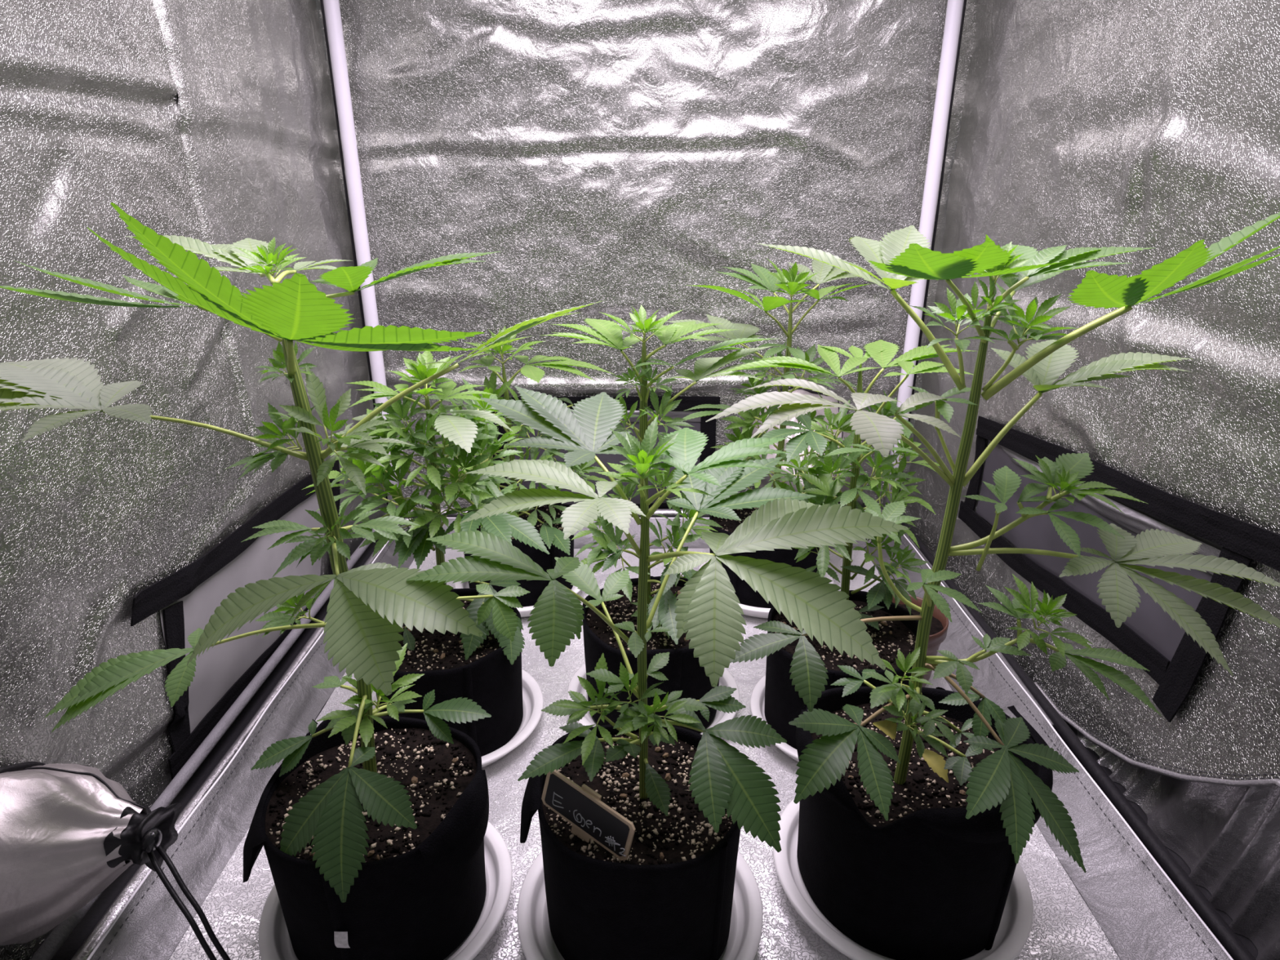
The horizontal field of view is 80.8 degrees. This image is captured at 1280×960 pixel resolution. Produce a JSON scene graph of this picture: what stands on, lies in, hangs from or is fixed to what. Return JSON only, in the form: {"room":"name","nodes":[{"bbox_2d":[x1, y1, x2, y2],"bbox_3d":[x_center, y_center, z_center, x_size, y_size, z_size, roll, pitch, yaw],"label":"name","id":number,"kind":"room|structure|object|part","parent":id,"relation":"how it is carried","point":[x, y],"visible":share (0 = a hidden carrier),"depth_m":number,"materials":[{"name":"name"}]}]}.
{"room":"indoor grow tent","nodes":[
{"label":"indoor grow tent","id":0,"kind":"room"},
{"bbox_2d":[0,0,386,959],"bbox_3d":[-0.622,-0.456,0.853,0.031,1.720,1.480,0,21,0],"label":"wall","id":1,"kind":"structure","parent":0,"point":[211,122],"depth_m":0.93,"materials":[{"name":"silver metal"}]},
{"bbox_2d":[0,761,231,959],"bbox_3d":[-0.508,0.363,0.729,0.227,0.190,0.163,0,21,0],"label":"duct sleeve","id":2,"kind":"object","parent":1,"relation":"attached to","point":[68,832],"visible":1,"depth_m":0.71,"materials":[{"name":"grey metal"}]},
{"bbox_2d":[130,459,340,779],"bbox_3d":[-0.614,0.173,1.266,0.027,0.320,0.669,0,21,0],"label":"window","id":3,"kind":"structure","parent":1,"relation":"in","point":[186,599],"depth_m":1.11,"materials":[{"name":"grey plastic"}]},
{"bbox_3d":[-0.618,0.185,1.254,0.019,0.264,0.563,0,21,0],"label":"panel","id":4,"kind":"part","parent":3,"relation":"part of","materials":[{"name":"grey plastic"}]},
{"bbox_3d":[-0.620,-0.751,1.147,0.027,1.380,0.420,0,21,0],"label":"overlap panel","id":5,"kind":"part","parent":1,"relation":"part of","materials":[{"name":"silver metal"}]},
{"bbox_2d":[315,0,977,508],"bbox_3d":[0.015,-0.719,1.539,1.320,1.720,0.036,0,21,0],"label":"wall","id":6,"kind":"structure","parent":0,"point":[624,154],"depth_m":1.57,"materials":[{"name":"silver metal"}]},
{"bbox_2d":[490,395,720,508],"bbox_3d":[-0.093,-0.052,1.795,0.558,0.303,0.025,0,21,0],"label":"window","id":7,"kind":"structure","parent":6,"relation":"in","point":[708,428],"depth_m":1.78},
{"bbox_2d":[746,387,863,504],"bbox_3d":[0.376,-0.033,1.672,0.275,0.296,0.238,0,21,0],"label":"duct sleeve","id":8,"kind":"object","parent":6,"relation":"attached to","point":[803,391],"visible":0.06,"depth_m":1.67,"materials":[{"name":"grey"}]},
{"bbox_2d":[51,515,1257,959],"bbox_3d":[0.025,0.351,1.163,1.420,0.001,1.480,0,21,0],"label":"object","id":9,"kind":"structure","parent":0,"point":[68,948],"depth_m":1.01,"materials":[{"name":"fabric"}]},
{"bbox_2d":[29,528,384,959],"bbox_3d":[-0.582,0.344,1.128,0.053,0.032,1.380,0,21,0],"label":"tent pole","id":10,"kind":"object","parent":9,"relation":"on","point":[60,933],"visible":0.47,"depth_m":1.01,"materials":[{"name":"white metal"}]},
{"bbox_2d":[320,0,400,517],"bbox_3d":[-0.588,-0.691,1.507,0.036,1.690,0.029,0,21,0],"label":"tent pole","id":11,"kind":"object","parent":9,"relation":"on","point":[331,9],"visible":0.69,"depth_m":1.52,"materials":[{"name":"white metal"}]},
{"bbox_2d":[400,507,883,518],"bbox_3d":[0.005,0.080,1.798,1.150,0.026,0.024,0,21,0],"label":"tent pole","id":12,"kind":"object","parent":9,"relation":"on","point":[668,513],"visible":0.07,"depth_m":1.79,"materials":[{"name":"silver metal"}]},
{"bbox_2d":[86,517,1233,959],"bbox_3d":[0.018,0.345,1.106,1.126,0.042,1.338,0,21,0],"label":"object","id":13,"kind":"structure","parent":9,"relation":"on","point":[1143,914],"depth_m":0.89,"materials":[{"name":"silver metal"}]},
{"bbox_2d":[0,202,603,959],"bbox_3d":[-0.330,0.126,0.704,0.579,0.726,0.247,2,21,5],"label":"plant","id":14,"kind":"object","parent":13,"relation":"on","point":[371,826],"visible":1,"depth_m":0.68,"materials":[{"name":"green plant"}]},
{"bbox_3d":[-0.290,0.074,0.704,0.051,0.508,0.021,11,24,27],"label":"stem","id":15,"kind":"part","parent":14,"relation":"part of","materials":[{"name":"green plant"}]},
{"bbox_2d":[257,821,512,959],"bbox_3d":[-0.270,0.457,0.820,0.260,0.030,0.260,0,21,0],"label":"saucer","id":16,"kind":"object","parent":13,"relation":"on","point":[273,938],"visible":0.3,"depth_m":0.79,"materials":[{"name":"white plastic"}]},
{"bbox_2d":[372,669,543,767],"bbox_3d":[-0.272,0.348,1.106,0.260,0.030,0.260,0,21,0],"label":"saucer","id":17,"kind":"object","parent":13,"relation":"on","point":[532,695],"visible":0.21,"depth_m":1.10,"materials":[{"name":"white plastic"}]},
{"bbox_2d":[302,351,549,756],"bbox_3d":[-0.287,0.096,1.033,0.356,0.545,0.276,0,21,0],"label":"plant","id":18,"kind":"object","parent":17,"relation":"on","point":[486,670],"visible":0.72,"depth_m":0.96,"materials":[{"name":"green plant"}]},
{"bbox_3d":[-0.276,0.065,1.021,0.021,0.382,0.012,0,21,0],"label":"stem","id":19,"kind":"part","parent":18,"relation":"part of","materials":[{"name":"green plant"}]},
{"bbox_2d":[454,561,580,617],"bbox_3d":[-0.232,0.204,1.481,0.256,0.030,0.256,0,21,0],"label":"saucer","id":20,"kind":"object","parent":13,"relation":"on","point":[525,611],"visible":0.08,"depth_m":1.42,"materials":[{"name":"white plastic"}]},
{"bbox_2d":[420,325,614,607],"bbox_3d":[-0.236,-0.024,1.386,0.387,0.516,0.276,0,21,0],"label":"plant","id":21,"kind":"object","parent":20,"relation":"on","point":[546,519],"visible":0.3,"depth_m":1.34,"materials":[{"name":"green plant"}]},
{"bbox_3d":[-0.237,-0.062,1.379,0.014,0.312,0.011,0,21,0],"label":"stem","id":22,"kind":"part","parent":21,"relation":"part of","materials":[{"name":"green plant"}]},
{"bbox_2d":[516,850,763,959],"bbox_3d":[0.000,0.462,0.809,0.260,0.030,0.260,0,21,0],"label":"saucer","id":23,"kind":"object","parent":13,"relation":"on","point":[536,940],"visible":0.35,"depth_m":0.79,"materials":[{"name":"white plastic"}]},
{"bbox_2d":[567,663,739,734],"bbox_3d":[0.020,0.333,1.145,0.260,0.030,0.260,0,21,0],"label":"saucer","id":24,"kind":"object","parent":13,"relation":"on","point":[727,680],"visible":0.12,"depth_m":1.15,"materials":[{"name":"white plastic"}]},
{"bbox_2d":[406,386,908,959],"bbox_3d":[0.012,0.205,0.745,0.416,0.549,0.297,0,21,0],"label":"plant","id":25,"kind":"object","parent":13,"relation":"on","point":[688,796],"visible":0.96,"depth_m":0.68,"materials":[{"name":"green plant"}]},
{"bbox_2d":[541,769,635,860],"bbox_3d":[-0.050,0.327,0.702,0.105,0.092,0.019,14,25,32],"label":"marker","id":26,"kind":"object","parent":25,"relation":"in","point":[589,817],"visible":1,"depth_m":0.69,"materials":[{"name":"brown wood"}]},
{"bbox_3d":[0.003,0.156,0.701,0.011,0.342,0.025,0,21,0],"label":"stem","id":27,"kind":"part","parent":25,"relation":"part of","materials":[{"name":"green plant"}]},
{"bbox_2d":[542,304,774,733],"bbox_3d":[0.021,0.061,1.045,0.274,0.601,0.224,13,24,30],"label":"plant","id":28,"kind":"object","parent":13,"relation":"on","point":[683,671],"visible":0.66,"depth_m":1.01,"materials":[{"name":"green plant"}]},
{"bbox_3d":[0.009,0.031,1.046,0.019,0.455,0.012,0,21,0],"label":"stem","id":29,"kind":"part","parent":28,"relation":"part of","materials":[{"name":"green plant"}]},
{"bbox_2d":[698,559,833,617],"bbox_3d":[0.245,0.204,1.481,0.264,0.030,0.264,0,21,0],"label":"saucer","id":30,"kind":"object","parent":13,"relation":"on","point":[759,612],"visible":0.06,"depth_m":1.38,"materials":[{"name":"white plastic"}]},
{"bbox_2d":[666,257,874,608],"bbox_3d":[0.255,-0.080,1.375,0.425,0.629,0.240,-1,21,-2],"label":"plant","id":31,"kind":"object","parent":30,"relation":"on","point":[784,280],"visible":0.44,"depth_m":1.33,"materials":[{"name":"green plant"}]},
{"bbox_3d":[0.256,-0.114,1.360,0.019,0.422,0.012,0,21,0],"label":"stem","id":32,"kind":"part","parent":31,"relation":"part of","materials":[{"name":"green plant"}]},
{"bbox_2d":[750,675,799,761],"bbox_3d":[0.286,0.349,1.103,0.248,0.030,0.248,0,21,0],"label":"saucer","id":33,"kind":"object","parent":13,"relation":"on","point":[757,695],"visible":0.08,"depth_m":1.11,"materials":[{"name":"white plastic"}]},
{"bbox_2d":[719,339,973,749],"bbox_3d":[0.287,0.094,1.041,0.308,0.543,0.259,-19,28,-40],"label":"plant","id":34,"kind":"object","parent":33,"relation":"on","point":[783,704],"visible":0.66,"depth_m":1.01,"materials":[{"name":"green plant"}]},
{"bbox_3d":[0.293,0.041,1.039,0.023,0.398,0.012,0,21,0],"label":"stem","id":35,"kind":"part","parent":34,"relation":"part of","materials":[{"name":"green plant"}]},
{"bbox_2d":[773,798,1033,959],"bbox_3d":[0.290,0.445,0.853,0.276,0.030,0.276,0,21,0],"label":"saucer","id":36,"kind":"object","parent":13,"relation":"on","point":[1012,935],"visible":0.3,"depth_m":0.80,"materials":[{"name":"white plastic"}]},
{"bbox_2d":[705,211,1279,959],"bbox_3d":[0.321,0.128,0.694,0.489,0.729,0.288,7,22,18],"label":"plant","id":37,"kind":"object","parent":36,"relation":"on","point":[919,806],"visible":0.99,"depth_m":0.68,"materials":[{"name":"green plant"}]},
{"bbox_3d":[0.278,0.081,0.696,0.027,0.510,0.014,-6,22,-16],"label":"stem","id":38,"kind":"part","parent":37,"relation":"part of","materials":[{"name":"green plant"}]},
{"bbox_2d":[892,594,948,687],"bbox_3d":[0.414,0.264,1.205,0.135,0.116,0.135,0,21,0],"label":"plant pot","id":39,"kind":"object","parent":13,"relation":"on","point":[940,623],"visible":0.18,"depth_m":1.18,"materials":[{"name":"brown plastic"}]},
{"bbox_2d":[884,0,966,506],"bbox_3d":[0.601,-0.691,1.507,0.036,1.690,0.029,0,21,0],"label":"tent pole","id":40,"kind":"object","parent":9,"relation":"on","point":[955,11],"visible":0.67,"depth_m":1.52,"materials":[{"name":"white metal"}]},
{"bbox_2d":[899,522,1256,959],"bbox_3d":[0.608,0.345,1.139,0.040,0.024,1.360,0,21,0],"label":"tent pole","id":41,"kind":"object","parent":9,"relation":"on","point":[1235,948],"visible":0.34,"depth_m":0.96,"materials":[{"name":"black metal"}]},
{"bbox_2d":[902,0,1279,787],"bbox_3d":[0.649,-0.456,0.853,0.043,1.721,1.480,0,21,0],"label":"wall","id":42,"kind":"structure","parent":0,"point":[1155,124],"depth_m":0.98,"materials":[{"name":"silver metal"}]},
{"bbox_2d":[958,416,1279,722],"bbox_3d":[0.645,0.070,1.126,0.025,0.297,0.735,0,21,0],"label":"window","id":43,"kind":"structure","parent":42,"relation":"in","point":[1150,637],"depth_m":0.99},
{"bbox_3d":[0.650,0.069,1.141,0.014,0.214,0.597,0,21,0],"label":"panel","id":44,"kind":"part","parent":43,"relation":"part of","materials":[{"name":"grey plastic"}]},
{"bbox_2d":[1076,731,1279,959],"bbox_3d":[0.651,0.303,0.957,0.041,0.234,1.130,0,21,0],"label":"flap","id":45,"kind":"object","parent":42,"relation":"attached to","point":[1228,837],"depth_m":0.84,"materials":[{"name":"silver fabric"}]}
]}

